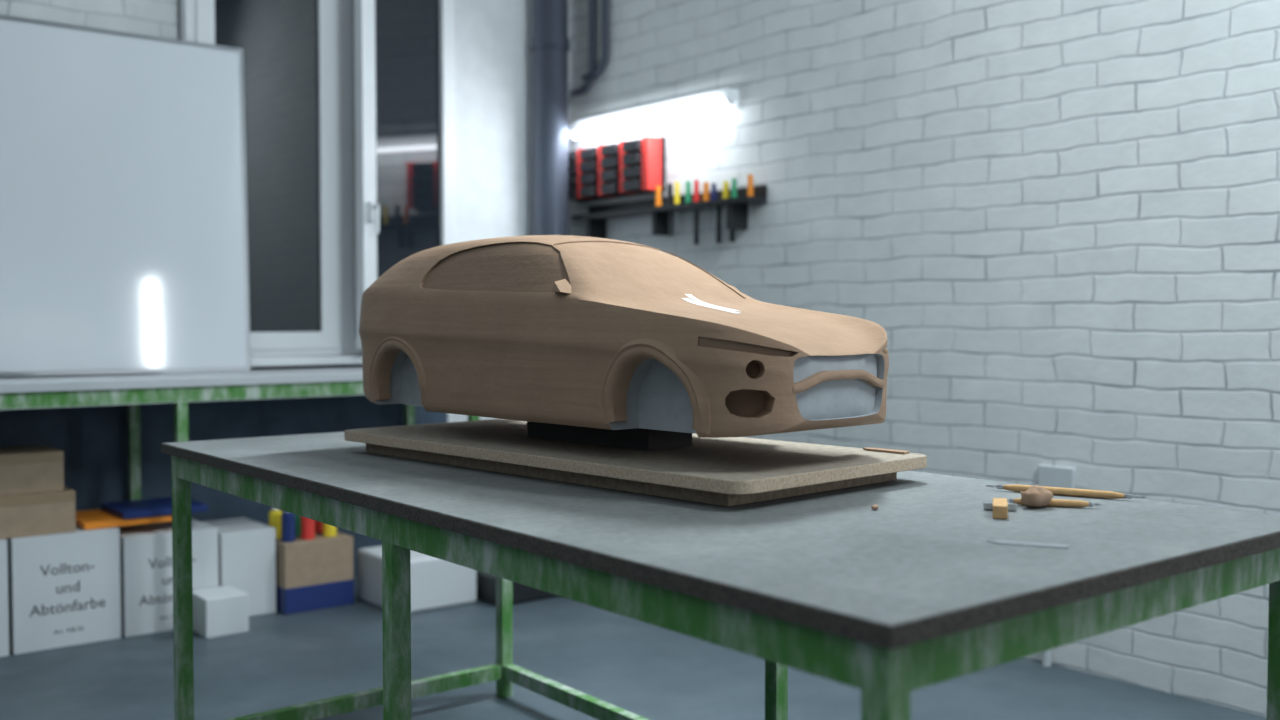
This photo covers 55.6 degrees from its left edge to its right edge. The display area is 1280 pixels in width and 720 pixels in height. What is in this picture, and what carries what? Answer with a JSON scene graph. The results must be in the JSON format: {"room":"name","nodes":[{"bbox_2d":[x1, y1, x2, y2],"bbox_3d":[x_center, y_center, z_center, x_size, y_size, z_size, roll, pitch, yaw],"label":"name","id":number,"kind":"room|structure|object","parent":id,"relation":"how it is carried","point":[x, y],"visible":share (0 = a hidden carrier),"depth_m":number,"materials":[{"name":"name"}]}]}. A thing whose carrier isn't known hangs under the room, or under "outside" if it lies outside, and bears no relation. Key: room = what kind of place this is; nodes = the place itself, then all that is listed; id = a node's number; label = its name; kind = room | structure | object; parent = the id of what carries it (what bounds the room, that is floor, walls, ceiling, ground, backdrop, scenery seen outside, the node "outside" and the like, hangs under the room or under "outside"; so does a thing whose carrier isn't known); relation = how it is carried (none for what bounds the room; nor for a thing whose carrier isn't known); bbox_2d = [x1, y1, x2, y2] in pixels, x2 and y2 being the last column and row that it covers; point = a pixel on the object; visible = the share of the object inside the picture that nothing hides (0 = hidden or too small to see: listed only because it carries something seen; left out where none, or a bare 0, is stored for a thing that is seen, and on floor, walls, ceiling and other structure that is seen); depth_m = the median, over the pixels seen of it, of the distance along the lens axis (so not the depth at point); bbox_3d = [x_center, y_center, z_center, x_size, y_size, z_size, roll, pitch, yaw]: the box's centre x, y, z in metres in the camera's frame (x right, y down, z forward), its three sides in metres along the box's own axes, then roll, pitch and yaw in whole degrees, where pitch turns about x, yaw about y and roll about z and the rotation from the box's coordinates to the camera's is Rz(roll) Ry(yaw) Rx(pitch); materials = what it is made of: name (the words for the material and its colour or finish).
{"room":"model-making workshop","nodes":[
{"label":"model-making workshop","id":0,"kind":"room"},
{"bbox_2d":[0,0,179,38],"bbox_3d":[-3.574,-1.274,3.279,4.580,2.670,0.001,-2,2,-39],"label":"wall","id":1,"kind":"structure","parent":0,"point":[159,18],"depth_m":4.55,"materials":[{"name":"white brick"}]},
{"bbox_2d":[193,585,248,638],"bbox_3d":[-1.495,0.890,4.301,0.150,0.135,0.190,-2,2,-39],"label":"box","id":2,"kind":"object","parent":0,"point":[218,611],"depth_m":4.23,"materials":[{"name":"white cardboard"}]},
{"bbox_2d":[0,364,447,574],"bbox_3d":[-3.116,0.512,3.707,5.755,0.930,0.001,-2,2,-39],"label":"wall","id":3,"kind":"structure","parent":0,"point":[93,440],"depth_m":4.72,"materials":[{"name":"grey paint"}]},
{"bbox_2d":[178,0,179,39],"bbox_3d":[-1.408,-1.074,5.185,1.185,2.110,0.250,-2,2,-39],"label":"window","id":4,"kind":"structure","parent":3,"relation":"in","point":[178,0],"depth_m":4.71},
{"bbox_2d":[179,0,355,316],"bbox_3d":[-1.486,-1.077,5.282,1.775,2.700,0.001,-2,2,-39],"label":"window","id":5,"kind":"structure","parent":3,"relation":"in","point":[179,0],"depth_m":5.45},
{"bbox_2d":[180,0,361,356],"bbox_3d":[-1.304,-1.069,5.055,1.175,2.106,0.080,-2,2,-39],"label":"window frame","id":6,"kind":"structure","parent":3,"relation":"in","point":[298,54],"depth_m":4.96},
{"bbox_2d":[354,0,454,348],"bbox_3d":[-0.968,-1.071,5.129,0.103,2.045,0.526,1,2,36],"label":"window","id":7,"kind":"structure","parent":6,"relation":"attached to","point":[404,53],"depth_m":5.12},
{"bbox_2d":[251,355,361,366],"bbox_3d":[-1.279,-0.001,5.061,1.255,0.034,0.159,-2,2,-39],"label":"window sill","id":8,"kind":"structure","parent":3,"relation":"attached to","point":[343,359],"depth_m":4.91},
{"bbox_2d":[530,0,569,234],"bbox_3d":[-0.419,-0.890,5.681,0.186,3.600,0.186,-2,2,-39],"label":"drain pipe","id":9,"kind":"object","parent":3,"relation":"attached to","point":[549,41],"visible":0.48,"depth_m":5.60,"materials":[{"name":"grey metal"}]},
{"bbox_2d":[448,0,569,421],"bbox_3d":[-0.606,-0.890,5.674,0.680,3.600,0.001,-2,2,-39],"label":"wall","id":10,"kind":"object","parent":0,"point":[493,55],"depth_m":5.61,"materials":[{"name":"white paint"}]},
{"bbox_2d":[0,574,1266,719],"bbox_3d":[-0.402,1.073,0.885,6.435,0.001,7.826,-2,2,-39],"label":"floor","id":11,"kind":"structure","parent":0,"point":[651,672],"depth_m":3.71,"materials":[{"name":"concrete"}]},
{"bbox_2d":[0,539,8,656],"bbox_3d":[-2.314,0.777,4.011,0.335,0.380,0.371,-2,2,-39],"label":"carton","id":12,"kind":"object","parent":11,"relation":"on","point":[4,618],"visible":1,"depth_m":3.96,"materials":[{"name":"grey cardboard"}]},
{"bbox_2d":[0,487,75,538],"bbox_3d":[-2.238,0.514,4.064,0.571,0.140,0.331,-2,2,-39],"label":"carton","id":13,"kind":"object","parent":12,"relation":"on","point":[44,513],"visible":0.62,"depth_m":4.04,"materials":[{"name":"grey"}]},
{"bbox_2d":[0,444,63,495],"bbox_3d":[-2.265,0.378,4.037,0.581,0.135,0.291,-2,2,-39],"label":"carton","id":14,"kind":"object","parent":13,"relation":"on","point":[25,469],"visible":1,"depth_m":4.05,"materials":[{"name":"grey"}]},
{"bbox_2d":[6,526,120,654],"bbox_3d":[-2.041,0.770,4.230,0.335,0.380,0.371,-2,2,-39],"label":"carton","id":15,"kind":"object","parent":11,"relation":"on","point":[64,588],"visible":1,"depth_m":4.08,"materials":[{"name":"grey cardboard"}]},
{"bbox_2d":[75,509,171,529],"bbox_3d":[-1.865,0.562,4.359,0.320,0.024,0.300,-2,2,-39],"label":"tray","id":16,"kind":"object","parent":15,"relation":"on","point":[98,518],"visible":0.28,"depth_m":4.24,"materials":[{"name":"orange plastic"}]},
{"bbox_2d":[101,497,207,518],"bbox_3d":[-1.767,0.535,4.417,0.295,0.024,0.290,-2,2,-39],"label":"tray","id":17,"kind":"object","parent":16,"relation":"on","point":[131,509],"visible":0.8,"depth_m":4.35,"materials":[{"name":"blue plastic"}]},
{"bbox_2d":[117,518,218,636],"bbox_3d":[-1.772,0.780,4.447,0.325,0.345,0.371,-2,2,-39],"label":"carton","id":18,"kind":"object","parent":11,"relation":"on","point":[146,561],"visible":0.46,"depth_m":4.27,"materials":[{"name":"grey cardboard"}]},
{"bbox_2d":[203,517,275,616],"bbox_3d":[-1.544,0.787,4.611,0.205,0.320,0.320,-2,2,-39],"label":"box","id":19,"kind":"object","parent":11,"relation":"on","point":[246,547],"depth_m":4.50,"materials":[{"name":"white cardboard"}]},
{"bbox_2d":[0,366,479,499],"bbox_3d":[-2.052,0.512,4.143,3.160,0.900,0.600,-2,2,-39],"label":"table","id":20,"kind":"object","parent":11,"relation":"on","point":[131,390],"visible":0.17,"depth_m":4.21,"materials":[{"name":"green metal"}]},
{"bbox_2d":[0,14,250,377],"bbox_3d":[-2.090,-0.564,4.206,1.500,1.244,0.103,-2,2,-39],"label":"whiteboard","id":21,"kind":"object","parent":20,"relation":"on","point":[124,233],"visible":1,"depth_m":4.39,"materials":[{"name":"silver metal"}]},
{"bbox_2d":[275,532,353,614],"bbox_3d":[-1.318,0.810,4.729,0.277,0.265,0.342,-2,2,-39],"label":"box","id":22,"kind":"object","parent":11,"relation":"on","point":[317,573],"visible":0.69,"depth_m":4.59,"materials":[{"name":"brown cardboard"}]},
{"bbox_2d":[269,507,336,541],"bbox_3d":[-1.293,0.607,4.663,0.228,0.144,0.162,-2,2,-39],"label":"bottles","id":23,"kind":"object","parent":22,"relation":"on","point":[287,525],"visible":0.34,"depth_m":4.62,"materials":[{"name":"multicoloured plastic"}]},
{"bbox_2d":[358,546,475,612],"bbox_3d":[-0.873,0.842,4.747,0.340,0.200,0.350,-2,2,-39],"label":"box","id":24,"kind":"object","parent":11,"relation":"on","point":[436,583],"visible":0.53,"depth_m":4.64,"materials":[{"name":"grey cardboard"}]},
{"bbox_2d":[476,570,557,604],"bbox_3d":[-0.486,0.887,4.841,0.340,0.105,0.250,-2,2,-39],"label":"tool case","id":25,"kind":"object","parent":11,"relation":"on","point":[485,583],"visible":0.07,"depth_m":4.72,"materials":[{"name":"black plastic"}]},
{"bbox_2d":[161,432,1279,719],"bbox_3d":[-0.072,0.621,2.401,0.995,0.800,2.261,-2,2,-39],"label":"work table","id":26,"kind":"object","parent":11,"relation":"on","point":[905,595],"visible":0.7,"depth_m":1.72,"materials":[{"name":"green paint"}]},
{"bbox_2d":[366,443,896,506],"bbox_3d":[-0.069,0.204,2.505,0.564,0.026,1.137,-2,2,-39],"label":"plinth","id":27,"kind":"object","parent":26,"relation":"on","point":[714,498],"depth_m":2.18,"materials":[{"name":"brown wood"}]},
{"bbox_2d":[344,419,926,494],"bbox_3d":[-0.069,0.179,2.504,0.540,0.022,1.215,-2,3,-44],"label":"board","id":28,"kind":"object","parent":26,"relation":"on","point":[728,465],"visible":0.85,"depth_m":2.24,"materials":[{"name":"brown wood"}]},
{"bbox_2d":[359,235,888,449],"bbox_3d":[-0.079,-0.049,2.507,0.508,0.431,1.258,-2,3,-43],"label":"car","id":29,"kind":"object","parent":28,"relation":"on","point":[584,339],"visible":1,"depth_m":2.26,"materials":[{"name":"brown"}]},
{"bbox_2d":[863,447,909,453],"bbox_3d":[0.467,0.172,2.306,0.026,0.004,0.103,-2,3,-42],"label":"scraper","id":30,"kind":"object","parent":28,"relation":"on","point":[864,448],"visible":1,"depth_m":2.29,"materials":[{"name":"brown wood"}]},
{"bbox_2d":[871,504,878,509],"bbox_3d":[0.372,0.233,1.920,0.015,0.008,0.012,-2,2,-39],"label":"crumb","id":31,"kind":"object","parent":26,"relation":"on","point":[875,507],"visible":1,"depth_m":1.92,"materials":[{"name":"beige"}]},
{"bbox_2d":[983,498,1016,518],"bbox_3d":[0.556,0.228,1.876,0.050,0.020,0.096,1,2,16],"label":"scraper","id":32,"kind":"object","parent":26,"relation":"on","point":[1000,507],"visible":1,"depth_m":1.85,"materials":[{"name":"brown wood"}]},
{"bbox_2d":[987,540,1067,547],"bbox_3d":[0.518,0.246,1.626,0.105,0.001,0.022,1,2,23],"label":"scraper","id":33,"kind":"object","parent":26,"relation":"on","point":[993,541],"visible":1,"depth_m":1.62,"materials":[{"name":"grey metal"}]},
{"bbox_2d":[1020,485,1053,506],"bbox_3d":[0.638,0.218,1.946,0.061,0.036,0.048,-2,2,-39],"label":"clay lump","id":34,"kind":"object","parent":26,"relation":"on","point":[1035,496],"visible":1,"depth_m":1.93,"materials":[{"name":"beige"}]},
{"bbox_2d":[1007,498,1101,507],"bbox_3d":[0.661,0.230,1.953,0.154,0.012,0.017,1,2,17],"label":"tool","id":35,"kind":"object","parent":26,"relation":"on","point":[1054,502],"visible":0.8,"depth_m":1.94,"materials":[{"name":"brown wood"}]},
{"bbox_2d":[986,484,1145,498],"bbox_3d":[0.723,0.225,2.076,0.265,0.013,0.018,1,2,32],"label":"tool","id":36,"kind":"object","parent":26,"relation":"on","point":[1016,488],"visible":0.94,"depth_m":2.06,"materials":[{"name":"brown wood"}]},
{"bbox_2d":[1042,649,1050,666],"bbox_3d":[1.294,0.930,3.862,0.036,0.085,0.036,-2,2,-39],"label":"pipe stub","id":37,"kind":"object","parent":11,"relation":"on","point":[1046,655],"visible":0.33,"depth_m":3.85,"materials":[{"name":"grey"}]},
{"bbox_2d":[569,0,1279,716],"bbox_3d":[2.108,-0.794,2.837,0.001,3.600,7.826,-2,2,-39],"label":"brick wall","id":38,"kind":"structure","parent":0,"point":[1058,220],"depth_m":3.93,"materials":[{"name":"white brick"}]},
{"bbox_2d":[570,0,608,96],"bbox_3d":[-0.236,-1.972,5.672,0.036,1.438,0.278,-2,2,-39],"label":"conduit","id":39,"kind":"object","parent":38,"relation":"attached to","point":[593,73],"visible":1,"depth_m":5.65,"materials":[{"name":"grey metal"}]},
{"bbox_2d":[569,136,665,202],"bbox_3d":[-0.134,-0.865,5.533,0.119,0.240,0.640,-2,2,-39],"label":"storage bins","id":40,"kind":"object","parent":38,"relation":"attached to","point":[625,168],"visible":0.94,"depth_m":5.42,"materials":[{"name":"red plastic"}]},
{"bbox_2d":[568,88,739,138],"bbox_3d":[0.021,-1.077,5.369,0.074,0.076,1.140,-2,2,-39],"label":"lamp","id":41,"kind":"object","parent":38,"relation":"attached to","point":[721,99],"visible":0.98,"depth_m":5.27,"materials":[{"name":"white plastic"}]},
{"bbox_2d":[571,174,766,244],"bbox_3d":[0.092,-0.626,5.267,0.109,0.271,1.190,-2,2,-39],"label":"tool rack","id":42,"kind":"object","parent":38,"relation":"attached to","point":[735,200],"visible":0.99,"depth_m":5.13,"materials":[{"name":"black plastic"}]},
{"bbox_2d":[1038,465,1074,487],"bbox_3d":[1.319,0.375,3.846,0.015,0.075,0.125,-2,2,-39],"label":"junction box","id":43,"kind":"object","parent":38,"relation":"attached to","point":[1049,476],"visible":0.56,"depth_m":3.84,"materials":[{"name":"grey plastic"}]}
]}

